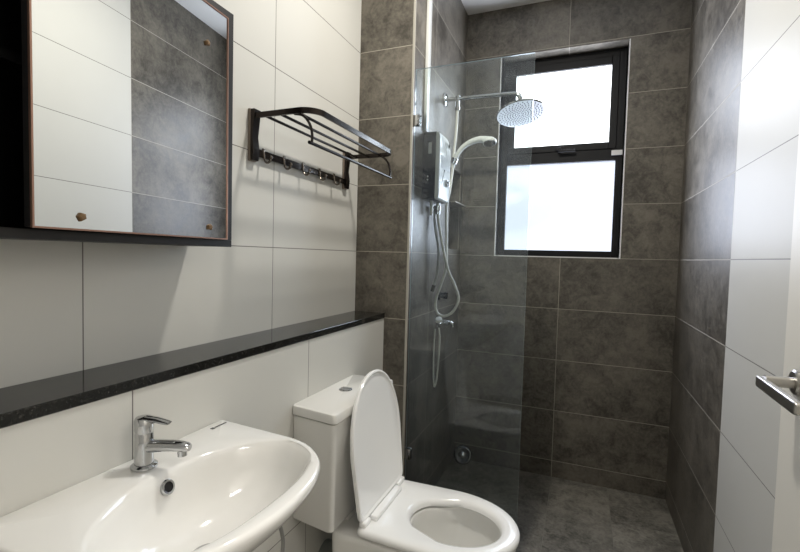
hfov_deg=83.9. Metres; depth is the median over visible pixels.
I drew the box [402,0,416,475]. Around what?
trim
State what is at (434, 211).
hose
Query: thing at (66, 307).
wall
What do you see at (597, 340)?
wall
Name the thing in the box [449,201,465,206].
niche shelf
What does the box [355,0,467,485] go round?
wall
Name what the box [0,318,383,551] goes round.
wall
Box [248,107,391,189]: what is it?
towel rack
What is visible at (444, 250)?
shower hose
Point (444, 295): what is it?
valve
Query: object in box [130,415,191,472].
tap
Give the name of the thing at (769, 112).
wall
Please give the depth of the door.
0.94 m
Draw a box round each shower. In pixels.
[443,91,545,126]
[450,136,496,167]
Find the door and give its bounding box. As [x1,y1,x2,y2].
[755,122,799,551]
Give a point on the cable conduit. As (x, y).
(429, 2)
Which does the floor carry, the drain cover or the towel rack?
the drain cover
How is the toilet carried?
on the floor
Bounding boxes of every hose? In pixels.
[279,526,284,551]
[430,207,439,291]
[433,328,439,386]
[434,110,459,316]
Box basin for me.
[0,420,319,551]
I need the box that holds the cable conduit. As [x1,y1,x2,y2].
[423,0,432,131]
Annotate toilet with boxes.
[293,369,519,551]
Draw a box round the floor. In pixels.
[435,458,683,551]
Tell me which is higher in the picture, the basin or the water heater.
the water heater
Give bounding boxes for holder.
[450,157,457,164]
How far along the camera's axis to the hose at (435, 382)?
2.33 m
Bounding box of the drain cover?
[454,445,471,463]
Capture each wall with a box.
[0,0,361,387]
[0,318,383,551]
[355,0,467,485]
[454,0,691,498]
[665,0,799,551]
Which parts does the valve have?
valve handle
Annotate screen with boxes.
[404,52,534,510]
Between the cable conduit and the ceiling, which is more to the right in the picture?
the ceiling
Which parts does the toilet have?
lid, seat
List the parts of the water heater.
control knob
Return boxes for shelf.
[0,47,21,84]
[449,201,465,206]
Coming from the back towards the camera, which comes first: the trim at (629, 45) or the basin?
the trim at (629, 45)
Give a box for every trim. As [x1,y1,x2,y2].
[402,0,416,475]
[494,39,630,258]
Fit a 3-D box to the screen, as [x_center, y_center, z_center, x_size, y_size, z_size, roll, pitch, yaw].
[0.274,0.154,1.902,0.504,2.098,0.023,3,3,22]
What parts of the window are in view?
pane, pane, awning sash, handle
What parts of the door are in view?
handle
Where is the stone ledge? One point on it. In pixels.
(19, 403)
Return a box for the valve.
[438,291,447,299]
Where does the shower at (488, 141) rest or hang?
attached to the holder
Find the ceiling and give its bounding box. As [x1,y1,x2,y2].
[461,0,548,14]
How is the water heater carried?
attached to the wall at (386, 25)
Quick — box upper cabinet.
[0,0,233,246]
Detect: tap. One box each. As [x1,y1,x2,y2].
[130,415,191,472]
[435,317,453,327]
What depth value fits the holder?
2.32 m
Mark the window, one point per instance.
(574, 161)
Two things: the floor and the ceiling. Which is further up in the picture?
the ceiling
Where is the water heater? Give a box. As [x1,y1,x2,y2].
[422,131,450,214]
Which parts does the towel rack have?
wall plate, rail, rack frame, rail, rail, wall plate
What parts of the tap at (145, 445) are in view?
lever handle, spout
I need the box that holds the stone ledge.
[0,311,384,427]
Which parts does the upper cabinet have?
cabinet door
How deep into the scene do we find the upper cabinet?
0.82 m
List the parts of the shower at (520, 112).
shower arm, nozzle plate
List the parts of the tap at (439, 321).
tap handle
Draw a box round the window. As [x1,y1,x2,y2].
[498,47,627,257]
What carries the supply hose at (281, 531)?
attached to the basin
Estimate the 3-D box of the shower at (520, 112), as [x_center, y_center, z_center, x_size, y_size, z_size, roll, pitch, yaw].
[0.472,-0.867,2.266,0.515,0.176,0.234,3,3,22]
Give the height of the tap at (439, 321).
0.065 m

